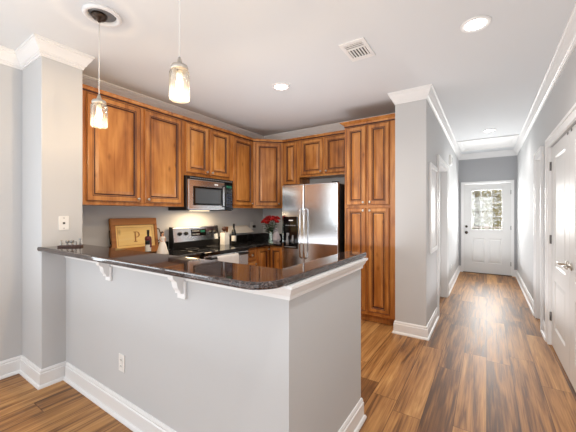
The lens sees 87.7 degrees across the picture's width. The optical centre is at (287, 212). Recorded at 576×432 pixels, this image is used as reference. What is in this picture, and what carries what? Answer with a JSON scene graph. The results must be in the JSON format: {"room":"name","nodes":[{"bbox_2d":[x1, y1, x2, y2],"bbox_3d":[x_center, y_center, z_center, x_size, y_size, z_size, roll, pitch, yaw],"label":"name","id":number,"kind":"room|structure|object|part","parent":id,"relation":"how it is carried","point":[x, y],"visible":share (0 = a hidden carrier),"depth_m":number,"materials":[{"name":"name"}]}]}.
{"room":"kitchen","nodes":[
{"label":"kitchen","id":0,"kind":"room"},
{"bbox_2d":[22,56,81,368],"bbox_3d":[-2.050,0.004,2.610,0.440,2.740,0.290,0,0,34],"label":"wall pillar","id":1,"kind":"structure","parent":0,"point":[51,89],"depth_m":2.47,"materials":[{"name":"grey paint"}]},
{"bbox_2d":[59,216,68,229],"bbox_3d":[-1.860,0.084,2.490,0.009,0.116,0.072,0,0,34],"label":"wall plate","id":2,"kind":"object","parent":1,"relation":"attached to","point":[63,220],"visible":1,"depth_m":2.49,"materials":[{"name":"white plastic"}]},
{"bbox_2d":[0,64,262,360],"bbox_3d":[-2.918,0.004,1.806,0.120,2.740,8.990,0,0,34],"label":"wall","id":3,"kind":"structure","parent":0,"point":[95,223],"depth_m":2.58,"materials":[{"name":"grey paint"}]},
{"bbox_2d":[0,355,65,389],"bbox_3d":[-3.548,1.304,0.319,0.470,0.140,5.515,0,0,34],"label":"baseboard","id":4,"kind":"structure","parent":3,"relation":"attached to","point":[39,378],"depth_m":2.47,"materials":[{"name":"white wood"}]},
{"bbox_2d":[82,84,184,206],"bbox_3d":[-1.682,-0.619,3.227,0.369,1.085,1.125,0,0,34],"label":"upper cabinet","id":5,"kind":"object","parent":3,"relation":"attached to","point":[138,160],"visible":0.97,"depth_m":3.06,"materials":[{"name":"brown wood"}]},
{"bbox_3d":[-1.694,-0.606,2.944,0.020,0.990,0.510,0,0,33],"label":"door","id":6,"kind":"part","parent":5,"relation":"part of","materials":[{"name":"brown wood"}]},
{"bbox_3d":[-1.399,-0.606,3.390,0.020,0.990,0.460,0,0,33],"label":"door","id":7,"kind":"part","parent":5,"relation":"part of","materials":[{"name":"brown wood"}]},
{"bbox_2d":[184,117,230,179],"bbox_3d":[-1.156,-0.811,4.022,0.369,0.700,0.778,0,0,34],"label":"upper cabinet","id":8,"kind":"object","parent":3,"relation":"attached to","point":[206,146],"visible":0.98,"depth_m":3.89,"materials":[{"name":"brown wood"}]},
{"bbox_3d":[-1.141,-0.798,3.781,0.020,0.605,0.343,0,0,33],"label":"door","id":9,"kind":"part","parent":8,"relation":"part of","materials":[{"name":"brown wood"}]},
{"bbox_2d":[168,175,232,210],"bbox_3d":[-1.127,-0.241,4.003,0.434,0.429,0.768,0,0,34],"label":"microwave","id":10,"kind":"object","parent":8,"relation":"attached to","point":[200,193],"visible":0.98,"depth_m":3.82,"materials":[{"name":"silver metal"}]},
{"bbox_3d":[-1.038,-0.227,3.850,0.030,0.368,0.595,0,0,33],"label":"door","id":11,"kind":"part","parent":10,"relation":"part of","materials":[{"name":"silver metal"}]},
{"bbox_3d":[-0.851,-0.224,4.067,0.044,0.291,0.019,0,0,33],"label":"door handle","id":12,"kind":"part","parent":10,"relation":"part of","materials":[{"name":"silver metal"}]},
{"bbox_3d":[-0.830,-0.227,4.166,0.030,0.368,0.152,0,0,33],"label":"control panel","id":13,"kind":"part","parent":10,"relation":"part of","materials":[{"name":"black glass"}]},
{"bbox_3d":[-0.933,-0.798,4.095,0.020,0.605,0.350,0,0,33],"label":"door","id":14,"kind":"part","parent":8,"relation":"part of","materials":[{"name":"brown wood"}]},
{"bbox_2d":[230,131,253,207],"bbox_3d":[-0.799,-0.619,4.561,0.369,1.085,0.511,0,0,34],"label":"upper cabinet","id":15,"kind":"object","parent":3,"relation":"attached to","point":[241,146],"visible":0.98,"depth_m":4.45,"materials":[{"name":"brown wood"}]},
{"bbox_2d":[218,233,281,243],"bbox_3d":[-0.415,0.409,4.692,0.864,0.102,1.169,0,0,33],"label":"backsplash","id":16,"kind":"structure","parent":3,"relation":"attached to","point":[257,235],"depth_m":5.17,"materials":[{"name":"black stone"}]},
{"bbox_2d":[247,139,282,208],"bbox_3d":[-0.359,-0.619,4.957,0.666,1.085,0.666,0,0,34],"label":"upper cabinet","id":17,"kind":"object","parent":3,"relation":"attached to","point":[267,153],"visible":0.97,"depth_m":4.73,"materials":[{"name":"brown wood"}]},
{"bbox_3d":[-0.314,-0.606,4.736,0.397,0.990,0.020,0,0,-12],"label":"door","id":18,"kind":"part","parent":17,"relation":"part of","materials":[{"name":"brown wood"}]},
{"bbox_2d":[66,258,360,431],"bbox_3d":[-0.684,0.838,2.255,2.230,1.073,0.875,0,0,34],"label":"wall","id":19,"kind":"structure","parent":0,"point":[214,359],"depth_m":1.63,"materials":[{"name":"grey paint"}]},
{"bbox_2d":[95,262,111,280],"bbox_3d":[-1.273,0.387,2.063,0.068,0.169,0.092,0,0,34],"label":"corbel","id":20,"kind":"object","parent":19,"relation":"attached to","point":[106,269],"visible":0.62,"depth_m":2.06,"materials":[{"name":"white wood"}]},
{"bbox_3d":[-1.251,0.420,2.095,0.068,0.101,0.015,0,0,33],"label":"plate","id":21,"kind":"part","parent":20,"relation":"part of","materials":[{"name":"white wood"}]},
{"bbox_2d":[119,353,124,372],"bbox_3d":[-1.116,1.004,2.010,0.072,0.116,0.010,0,0,34],"label":"outlet","id":22,"kind":"object","parent":19,"relation":"attached to","point":[121,356],"visible":1,"depth_m":2.00,"materials":[{"name":"white plastic"}]},
{"bbox_2d":[167,275,186,298],"bbox_3d":[-0.606,0.387,1.622,0.068,0.169,0.092,0,0,34],"label":"corbel","id":23,"kind":"object","parent":19,"relation":"attached to","point":[179,284],"visible":0.63,"depth_m":1.62,"materials":[{"name":"white wood"}]},
{"bbox_3d":[-0.584,0.420,1.654,0.068,0.101,0.015,0,0,33],"label":"plate","id":24,"kind":"part","parent":23,"relation":"part of","materials":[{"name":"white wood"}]},
{"bbox_2d":[37,244,366,289],"bbox_3d":[-0.725,0.285,2.221,2.289,0.032,1.136,0,0,34],"label":"countertop","id":25,"kind":"structure","parent":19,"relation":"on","point":[243,276],"depth_m":1.52,"materials":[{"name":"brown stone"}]},
{"bbox_2d":[57,238,82,247],"bbox_3d":[-1.720,0.236,2.374,0.164,0.066,0.044,0,0,-14],"label":"ornament","id":26,"kind":"object","parent":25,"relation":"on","point":[66,241],"visible":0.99,"depth_m":2.36,"materials":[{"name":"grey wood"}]},
{"bbox_2d":[63,362,366,431],"bbox_3d":[-0.659,1.304,2.238,2.230,0.140,0.935,0,0,34],"label":"baseboard","id":27,"kind":"structure","parent":19,"relation":"attached to","point":[134,418],"depth_m":1.99,"materials":[{"name":"white wood"}]},
{"bbox_2d":[64,256,367,300],"bbox_3d":[-0.669,0.335,2.245,2.266,0.066,0.947,0,0,34],"label":"trim","id":28,"kind":"structure","parent":19,"relation":"attached to","point":[289,292],"depth_m":1.46,"materials":[{"name":"white wood"}]},
{"bbox_2d":[0,0,575,153],"bbox_3d":[0.076,-1.416,2.108,5.000,0.100,13.000,0,0,34],"label":"ceiling","id":29,"kind":"structure","parent":0,"point":[233,52],"depth_m":2.55,"materials":[{"name":"white paint"}]},
{"bbox_2d":[82,3,121,128],"bbox_3d":[-1.277,-0.979,2.065,0.236,0.775,0.236,0,0,34],"label":"pendant light","id":30,"kind":"object","parent":29,"relation":"hanging from","point":[100,14],"visible":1,"depth_m":2.05,"materials":[{"name":"clear glass"}]},
{"bbox_3d":[-1.301,-0.671,2.066,0.104,0.160,0.103,0,0,33],"label":"lamp shade","id":31,"kind":"part","parent":30,"relation":"part of","materials":[{"name":"clear glass"}]},
{"bbox_3d":[-1.301,-0.677,2.066,0.036,0.077,0.036,0,0,33],"label":"bulb","id":32,"kind":"part","parent":30,"relation":"part of","materials":[{"name":"beige glass"}]},
{"bbox_3d":[-1.301,-0.766,2.066,0.088,0.101,0.087,0,0,33],"label":"socket lid","id":33,"kind":"part","parent":30,"relation":"part of","materials":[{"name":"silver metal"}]},
{"bbox_3d":[-1.301,-1.056,2.066,0.005,0.520,0.005,0,0,-34],"label":"cord","id":34,"kind":"part","parent":30,"relation":"part of","materials":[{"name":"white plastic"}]},
{"bbox_3d":[-1.277,-1.365,2.065,0.166,0.001,0.165,0,0,33],"label":"canopy plate","id":35,"kind":"part","parent":30,"relation":"part of","materials":[{"name":"grey plastic"}]},
{"bbox_2d":[169,0,189,103],"bbox_3d":[-0.546,-0.979,1.575,0.236,0.775,0.236,0,0,34],"label":"pendant light","id":36,"kind":"object","parent":29,"relation":"hanging from","point":[178,67],"visible":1,"depth_m":1.56,"materials":[{"name":"clear glass"}]},
{"bbox_3d":[-0.570,-0.766,1.576,0.088,0.101,0.087,0,0,33],"label":"socket lid","id":37,"kind":"part","parent":36,"relation":"part of","materials":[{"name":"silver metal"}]},
{"bbox_3d":[-0.570,-0.671,1.576,0.104,0.160,0.103,0,0,33],"label":"lamp shade","id":38,"kind":"part","parent":36,"relation":"part of","materials":[{"name":"clear glass"}]},
{"bbox_3d":[-0.570,-1.056,1.576,0.005,0.520,0.005,0,0,11],"label":"cord","id":39,"kind":"part","parent":36,"relation":"part of","materials":[{"name":"white plastic"}]},
{"bbox_3d":[-0.570,-0.677,1.576,0.036,0.077,0.036,0,0,33],"label":"bulb","id":40,"kind":"part","parent":36,"relation":"part of","materials":[{"name":"beige glass"}]},
{"bbox_2d":[272,83,289,90],"bbox_3d":[-0.074,-1.361,3.239,0.196,0.010,0.196,0,0,34],"label":"recessed light","id":41,"kind":"object","parent":29,"relation":"in","point":[277,86],"visible":1,"depth_m":3.23,"materials":[{"name":"white glass"}]},
{"bbox_2d":[275,84,286,88],"bbox_3d":[-0.074,-1.363,3.239,0.131,0.004,0.131,0,0,5],"label":"diffuser","id":42,"kind":"object","parent":41,"relation":"attached to","point":[277,86],"depth_m":3.23,"materials":[{"name":"white plastic"}]},
{"bbox_2d":[338,37,375,61],"bbox_3d":[0.582,-1.361,2.511,0.210,0.010,0.310,0,0,34],"label":"ceiling vent","id":43,"kind":"object","parent":29,"relation":"in","point":[357,49],"visible":1,"depth_m":2.49,"materials":[{"name":"white metal"}]},
{"bbox_2d":[460,15,491,32],"bbox_3d":[1.355,-1.361,2.168,0.196,0.010,0.196,0,0,34],"label":"recessed light","id":44,"kind":"object","parent":29,"relation":"in","point":[477,23],"visible":1,"depth_m":2.16,"materials":[{"name":"white glass"}]},
{"bbox_2d":[465,19,485,29],"bbox_3d":[1.355,-1.363,2.168,0.131,0.004,0.131,0,0,5],"label":"diffuser","id":45,"kind":"object","parent":44,"relation":"attached to","point":[475,24],"depth_m":2.17,"materials":[{"name":"white plastic"}]},
{"bbox_2d":[457,134,518,151],"bbox_3d":[3.910,-1.357,5.908,0.940,0.018,1.070,0,0,34],"label":"attic hatch","id":46,"kind":"object","parent":29,"relation":"attached to","point":[510,140],"visible":1,"depth_m":5.87,"materials":[{"name":"white wood"}]},
{"bbox_2d":[482,129,496,131],"bbox_3d":[3.328,-1.361,4.956,0.196,0.010,0.196,0,0,34],"label":"recessed light","id":47,"kind":"object","parent":29,"relation":"in","point":[486,130],"visible":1,"depth_m":4.95,"materials":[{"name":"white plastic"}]},
{"bbox_2d":[0,272,575,431],"bbox_3d":[0.076,1.424,2.108,5.000,0.100,13.000,0,0,34],"label":"floor","id":48,"kind":"structure","parent":0,"point":[486,364],"depth_m":2.42,"materials":[{"name":"wood"}]},
{"bbox_2d":[169,225,249,264],"bbox_3d":[-0.993,0.777,3.910,0.717,1.194,0.765,0,0,34],"label":"range","id":49,"kind":"object","parent":48,"relation":"on","point":[204,240],"visible":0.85,"depth_m":3.93,"materials":[{"name":"silver metal"}]},
{"bbox_3d":[-1.217,0.264,4.092,0.019,0.090,0.250,0,0,33],"label":"control panel","id":50,"kind":"part","parent":49,"relation":"part of","materials":[{"name":"black glass"}]},
{"bbox_2d":[170,244,248,256],"bbox_3d":[-1.006,0.477,3.919,0.647,0.042,0.765,0,0,33],"label":"cooktop","id":51,"kind":"object","parent":49,"relation":"in","point":[207,250],"depth_m":3.84,"materials":[{"name":"black glass"}]},
{"bbox_3d":[-0.758,0.838,3.754,0.032,0.672,0.753,0,0,33],"label":"oven door","id":52,"kind":"part","parent":49,"relation":"part of","materials":[{"name":"silver metal"}]},
{"bbox_2d":[215,253,238,263],"bbox_3d":[-0.737,0.719,3.666,0.046,0.421,0.360,0,0,34],"label":"dish towel","id":53,"kind":"object","parent":49,"relation":"hanging from","point":[232,258],"visible":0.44,"depth_m":3.68,"materials":[{"name":"white fabric"}]},
{"bbox_3d":[-0.720,0.529,3.729,0.062,0.024,0.665,0,0,33],"label":"oven handle","id":54,"kind":"part","parent":49,"relation":"part of","materials":[{"name":"silver metal"}]},
{"bbox_2d":[248,248,256,265],"bbox_3d":[-0.758,0.934,4.369,0.649,0.880,0.250,0,0,34],"label":"base cabinet","id":55,"kind":"object","parent":48,"relation":"on","point":[252,255],"visible":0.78,"depth_m":4.22,"materials":[{"name":"brown wood"}]},
{"bbox_3d":[-0.520,0.593,4.212,0.020,0.162,0.220,0,0,33],"label":"drawer","id":56,"kind":"part","parent":55,"relation":"part of","materials":[{"name":"brown wood"}]},
{"bbox_2d":[256,246,281,268],"bbox_3d":[-0.347,0.934,4.799,0.860,0.880,0.915,0,0,34],"label":"base cabinet","id":57,"kind":"object","parent":48,"relation":"on","point":[266,256],"visible":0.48,"depth_m":4.48,"materials":[{"name":"brown wood"}]},
{"bbox_2d":[218,233,281,248],"bbox_3d":[-0.415,0.425,4.692,0.864,0.134,1.169,0,0,34],"label":"countertop","id":58,"kind":"structure","parent":57,"relation":"on","point":[258,239],"depth_m":4.84,"materials":[{"name":"black stone"}]},
{"bbox_2d":[220,232,228,244],"bbox_3d":[-0.928,0.372,4.404,0.094,0.175,0.094,0,0,34],"label":"utensil crock","id":59,"kind":"object","parent":58,"relation":"on","point":[224,237],"visible":0.93,"depth_m":4.37,"materials":[{"name":"white ceramic"}]},
{"bbox_2d":[231,224,235,243],"bbox_3d":[-0.797,0.309,4.413,0.069,0.302,0.068,0,0,34],"label":"wine bottle","id":60,"kind":"object","parent":58,"relation":"on","point":[233,234],"visible":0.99,"depth_m":4.39,"materials":[{"name":"black glass"}]},
{"bbox_2d":[227,225,253,233],"bbox_3d":[-0.759,0.266,4.902,0.040,0.124,0.618,0,0,34],"label":"cutting board","id":61,"kind":"object","parent":58,"relation":"on","point":[243,228],"visible":0.75,"depth_m":4.88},
{"bbox_2d":[271,228,280,241],"bbox_3d":[-0.199,0.352,4.880,0.185,0.215,0.118,0,0,34],"label":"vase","id":62,"kind":"object","parent":58,"relation":"on","point":[276,237],"visible":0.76,"depth_m":4.84,"materials":[{"name":"white ceramic"}]},
{"bbox_3d":[-0.247,0.368,4.301,0.092,0.185,0.091,0,0,33],"label":"vase","id":63,"kind":"object","parent":58,"relation":"on","visible":0},
{"bbox_2d":[266,217,274,231],"bbox_3d":[-0.244,0.248,4.256,0.150,0.384,0.173,0,0,9],"label":"rose","id":64,"kind":"object","parent":63,"relation":"in","point":[269,218],"visible":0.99,"depth_m":4.23,"materials":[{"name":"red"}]},
{"bbox_2d":[271,219,278,235],"bbox_3d":[-0.202,0.260,4.258,0.181,0.361,0.149,0,0,34],"label":"rose","id":65,"kind":"object","parent":63,"relation":"in","point":[275,220],"visible":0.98,"depth_m":4.24,"materials":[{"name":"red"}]},
{"bbox_3d":[-0.367,0.876,4.443,0.020,0.735,0.275,0,0,33],"label":"door","id":66,"kind":"part","parent":57,"relation":"part of","materials":[{"name":"brown wood"}]},
{"bbox_3d":[-0.173,0.876,4.501,0.235,0.735,0.020,0,0,33],"label":"door","id":67,"kind":"part","parent":57,"relation":"part of","materials":[{"name":"brown wood"}]},
{"bbox_2d":[282,181,344,268],"bbox_3d":[0.438,0.479,4.362,0.880,1.789,0.722,0,0,34],"label":"refrigerator","id":68,"kind":"object","parent":48,"relation":"on","point":[313,215],"visible":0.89,"depth_m":4.08,"materials":[{"name":"silver metal"}]},
{"bbox_3d":[0.082,0.434,4.287,0.369,1.670,0.070,0,0,33],"label":"freezer door","id":69,"kind":"part","parent":68,"relation":"part of","materials":[{"name":"silver metal"}]},
{"bbox_3d":[0.174,0.279,4.144,0.025,0.712,0.068,0,0,33],"label":"door handle","id":70,"kind":"part","parent":68,"relation":"part of","materials":[{"name":"silver metal"}]},
{"bbox_3d":[0.227,0.279,4.109,0.025,0.712,0.068,0,0,33],"label":"door handle","id":71,"kind":"part","parent":68,"relation":"part of","materials":[{"name":"silver metal"}]},
{"bbox_3d":[0.452,0.434,4.042,0.505,1.670,0.070,0,0,33],"label":"fresh food door","id":72,"kind":"part","parent":68,"relation":"part of","materials":[{"name":"silver metal"}]},
{"bbox_2d":[340,113,394,324],"bbox_3d":[1.149,0.099,3.981,0.722,2.550,0.628,0,0,34],"label":"pantry cabinet","id":73,"kind":"object","parent":48,"relation":"on","point":[369,142],"visible":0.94,"depth_m":3.71,"materials":[{"name":"brown wood"}]},
{"bbox_3d":[0.870,0.582,3.837,0.260,1.295,0.020,0,0,33],"label":"door","id":74,"kind":"part","parent":73,"relation":"part of","materials":[{"name":"brown wood"}]},
{"bbox_3d":[0.870,-0.601,3.837,0.260,1.000,0.020,0,0,33],"label":"door","id":75,"kind":"part","parent":73,"relation":"part of","materials":[{"name":"brown wood"}]},
{"bbox_3d":[1.110,0.582,3.678,0.263,1.295,0.020,0,0,33],"label":"door","id":76,"kind":"part","parent":73,"relation":"part of","materials":[{"name":"brown wood"}]},
{"bbox_3d":[1.110,-0.601,3.678,0.263,1.000,0.020,0,0,33],"label":"door","id":77,"kind":"part","parent":73,"relation":"part of","materials":[{"name":"brown wood"}]},
{"bbox_2d":[463,271,509,275],"bbox_3d":[4.490,1.368,6.784,0.920,0.012,0.090,0,0,34],"label":"threshold","id":78,"kind":"object","parent":48,"relation":"on","point":[463,271],"visible":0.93,"depth_m":6.76,"materials":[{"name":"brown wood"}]},
{"bbox_3d":[-0.361,0.934,2.049,1.225,0.880,0.649,0,0,33],"label":"base cabinet","id":79,"kind":"object","parent":48,"relation":"on","visible":0},
{"bbox_2d":[109,241,201,257],"bbox_3d":[-0.775,0.425,2.622,2.551,0.134,1.134,0,0,34],"label":"countertop","id":80,"kind":"structure","parent":79,"relation":"on","point":[171,252],"depth_m":3.41,"materials":[{"name":"black stone"}]},
{"bbox_2d":[108,218,160,251],"bbox_3d":[-1.719,0.258,3.374,0.096,0.400,0.600,0,0,34],"label":"serving tray","id":81,"kind":"object","parent":80,"relation":"on","point":[124,233],"visible":0.91,"depth_m":3.35,"materials":[{"name":"brown wood"}]},
{"bbox_3d":[-1.721,0.260,3.388,0.013,0.250,0.450,-10,-6,33],"label":"panel","id":82,"kind":"part","parent":81,"relation":"part of","materials":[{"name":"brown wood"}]},
{"bbox_2d":[145,230,151,252],"bbox_3d":[-1.516,0.322,3.252,0.070,0.277,0.068,0,0,34],"label":"wine bottle","id":83,"kind":"object","parent":80,"relation":"on","point":[148,240],"visible":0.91,"depth_m":3.23,"materials":[{"name":"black glass"}]},
{"bbox_3d":[-1.516,0.311,3.252,0.070,0.118,0.068,0,0,33],"label":"sash","id":84,"kind":"part","parent":83,"relation":"part of","materials":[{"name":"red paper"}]},
{"bbox_2d":[157,231,168,253],"bbox_3d":[-1.412,0.333,3.375,0.132,0.254,0.132,0,0,34],"label":"figurine","id":85,"kind":"object","parent":80,"relation":"on","point":[162,248],"visible":0.98,"depth_m":3.35,"materials":[{"name":"white ceramic"}]},
{"bbox_2d":[263,177,344,233],"bbox_3d":[0.620,0.004,4.782,2.495,2.740,0.120,0,0,34],"label":"wall","id":86,"kind":"structure","parent":0,"point":[266,212],"depth_m":5.21,"materials":[{"name":"grey paint"}]},
{"bbox_2d":[282,137,309,184],"bbox_3d":[0.128,-0.791,4.829,0.315,0.740,0.342,0,0,34],"label":"upper cabinet","id":87,"kind":"object","parent":86,"relation":"attached to","point":[291,147],"visible":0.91,"depth_m":4.68,"materials":[{"name":"brown wood"}]},
{"bbox_3d":[0.036,-0.771,4.699,0.245,0.660,0.020,0,0,33],"label":"door","id":88,"kind":"part","parent":87,"relation":"part of","materials":[{"name":"brown wood"}]},
{"bbox_2d":[299,130,344,178],"bbox_3d":[0.605,-0.854,4.497,0.843,0.615,0.369,0,0,34],"label":"upper cabinet","id":89,"kind":"object","parent":86,"relation":"attached to","point":[322,155],"visible":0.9,"depth_m":4.39,"materials":[{"name":"brown wood"}]},
{"bbox_3d":[0.357,-0.839,4.486,0.372,0.525,0.020,0,0,33],"label":"door","id":90,"kind":"part","parent":89,"relation":"part of","materials":[{"name":"brown wood"}]},
{"bbox_3d":[0.692,-0.839,4.264,0.372,0.525,0.020,0,0,33],"label":"door","id":91,"kind":"part","parent":89,"relation":"part of","materials":[{"name":"brown wood"}]},
{"bbox_2d":[395,99,458,325],"bbox_3d":[2.628,0.004,5.258,0.328,2.740,4.570,0,0,34],"label":"wall","id":92,"kind":"structure","parent":0,"point":[419,136],"depth_m":3.38,"materials":[{"name":"grey paint"}]},
{"bbox_2d":[0,3,575,159],"bbox_3d":[-0.163,-1.304,2.308,3.920,0.124,12.570,0,0,34],"label":"crown molding","id":93,"kind":"structure","parent":92,"relation":"attached to","point":[35,46],"depth_m":3.26,"materials":[{"name":"white wood"}]},
{"bbox_2d":[392,307,438,340],"bbox_3d":[1.587,1.304,3.686,0.388,0.140,0.860,0,0,34],"label":"baseboard","id":94,"kind":"structure","parent":92,"relation":"attached to","point":[401,328],"depth_m":3.36,"materials":[{"name":"white wood"}]},
{"bbox_2d":[429,162,437,253],"bbox_3d":[1.774,-0.056,3.647,0.025,1.040,0.560,0,0,34],"label":"picture frame","id":95,"kind":"object","parent":92,"relation":"attached to","point":[433,170],"visible":1,"depth_m":3.64,"materials":[{"name":"white wood"}]},
{"bbox_2d":[439,171,440,297],"bbox_3d":[2.213,0.348,4.513,0.036,2.028,0.990,0,0,34],"label":"door","id":96,"kind":"structure","parent":92,"relation":"in","point":[439,171],"depth_m":4.80,"materials":[{"name":"white wood"}]},
{"bbox_2d":[437,155,448,315],"bbox_3d":[2.256,0.303,4.484,0.147,2.141,1.192,0,0,34],"label":"door frame","id":97,"kind":"structure","parent":92,"relation":"attached to","point":[442,166],"depth_m":4.88,"materials":[{"name":"white wood"}]},
{"bbox_2d":[449,154,451,165],"bbox_3d":[2.848,-0.926,5.251,0.047,0.180,0.120,0,0,34],"label":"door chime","id":98,"kind":"object","parent":92,"relation":"attached to","point":[450,155],"visible":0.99,"depth_m":5.20,"materials":[{"name":"white plastic"}]},
{"bbox_2d":[449,265,460,294],"bbox_3d":[3.347,1.304,6.005,0.048,0.140,2.530,0,0,34],"label":"baseboard","id":99,"kind":"structure","parent":92,"relation":"attached to","point":[454,278],"depth_m":5.96,"materials":[{"name":"white wood"}]},
{"bbox_2d":[459,155,516,269],"bbox_3d":[4.516,0.004,6.820,1.497,2.740,0.120,0,0,34],"label":"wall","id":100,"kind":"structure","parent":0,"point":[494,168],"depth_m":6.73,"materials":[{"name":"grey paint"}]},
{"bbox_2d":[464,183,510,275],"bbox_3d":[4.483,0.350,6.758,0.911,2.023,0.110,0,0,34],"label":"door","id":101,"kind":"structure","parent":100,"relation":"in","point":[485,250],"depth_m":6.75,"materials":[{"name":"white wood"}]},
{"bbox_3d":[4.483,-0.071,6.774,0.635,0.960,0.024,0,0,33],"label":"glass frame","id":102,"kind":"part","parent":101,"relation":"part of","materials":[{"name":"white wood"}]},
{"bbox_2d":[461,180,513,276],"bbox_3d":[4.474,0.328,6.760,0.996,2.091,0.027,0,0,34],"label":"door frame","id":103,"kind":"structure","parent":100,"relation":"attached to","point":[499,181],"depth_m":6.69,"materials":[{"name":"white wood"}]},
{"bbox_2d":[517,46,575,320],"bbox_3d":[1.488,0.004,1.125,0.140,2.740,12.720,0,0,34],"label":"wall","id":104,"kind":"structure","parent":0,"point":[562,97],"depth_m":4.40,"materials":[{"name":"grey paint"}]},
{"bbox_2d":[514,270,533,315],"bbox_3d":[4.099,1.304,5.243,0.051,0.140,2.970,0,0,34],"label":"baseboard","id":105,"kind":"structure","parent":104,"relation":"attached to","point":[525,291],"depth_m":4.93,"materials":[{"name":"white wood"}]},
{"bbox_2d":[534,146,543,329],"bbox_3d":[3.177,0.298,3.701,0.167,2.151,0.622,0,0,34],"label":"door frame","id":106,"kind":"structure","parent":104,"relation":"attached to","point":[539,154],"depth_m":3.90,"materials":[{"name":"white wood"}]},
{"bbox_2d":[540,320,544,340],"bbox_3d":[2.858,1.304,3.349,0.030,0.140,0.300,0,0,34],"label":"baseboard","id":107,"kind":"structure","parent":104,"relation":"attached to","point":[542,331],"depth_m":3.38,"materials":[{"name":"white wood"}]},
{"bbox_2d":[550,130,569,379],"bbox_3d":[2.511,0.343,2.796,0.099,2.038,0.832,0,0,34],"label":"door","id":108,"kind":"structure","parent":104,"relation":"in","point":[560,164],"depth_m":2.76,"materials":[{"name":"white wood"}]},
{"bbox_3d":[2.328,0.429,2.552,0.063,0.059,0.151,0,0,33],"label":"lever handle","id":109,"kind":"part","parent":108,"relation":"part of","materials":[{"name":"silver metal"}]},
{"bbox_2d":[545,103,575,344],"bbox_3d":[2.327,0.298,2.417,0.167,2.151,1.822,0,0,34],"label":"door frame","id":110,"kind":"structure","parent":104,"relation":"attached to","point":[569,118],"depth_m":3.13,"materials":[{"name":"white wood"}]},
{"bbox_2d":[562,124,575,391],"bbox_3d":[2.050,0.343,2.099,0.099,2.038,0.832,0,0,34],"label":"door","id":111,"kind":"structure","parent":104,"relation":"in","point":[572,266],"depth_m":2.33,"materials":[{"name":"white wood"}]},
{"bbox_3d":[2.203,0.429,2.364,0.063,0.059,0.151,0,0,33],"label":"lever handle","id":112,"kind":"part","parent":111,"relation":"part of","materials":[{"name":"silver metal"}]},
{"label":"outside","id":113,"kind":"structure","parent":0,"visible":0},
{"bbox_3d":[13.854,1.724,20.931,28.000,0.100,29.800,0,0,33],"label":"ground","id":114,"kind":"structure","parent":113,"visible":0},
{"bbox_2d":[472,190,501,228],"bbox_3d":[12.744,-1.807,20.302,4.372,6.980,4.317,0,0,-16],"label":"tree","id":115,"kind":"object","parent":114,"relation":"on","point":[477,210],"visible":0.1,"depth_m":20.03,"materials":[{"name":"green plant"}]},
{"bbox_2d":[478,183,501,229],"bbox_3d":[11.440,-1.356,14.600,3.905,6.081,3.866,0,0,34],"label":"tree","id":116,"kind":"object","parent":114,"relation":"on","point":[488,192],"visible":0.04,"depth_m":15.19,"materials":[{"name":"green plant"}]},
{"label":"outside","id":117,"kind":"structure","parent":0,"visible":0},
{"bbox_3d":[5.105,1.464,7.713,6.000,0.120,1.900,0,0,33],"label":"deck","id":118,"kind":"object","parent":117,"visible":0},
{"bbox_2d":[472,224,501,229],"bbox_3d":[5.519,0.854,8.339,6.000,1.100,0.100,0,0,34],"label":"deck railing","id":119,"kind":"object","parent":118,"relation":"on","point":[486,226],"visible":0.11,"depth_m":8.29,"materials":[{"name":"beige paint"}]}
]}

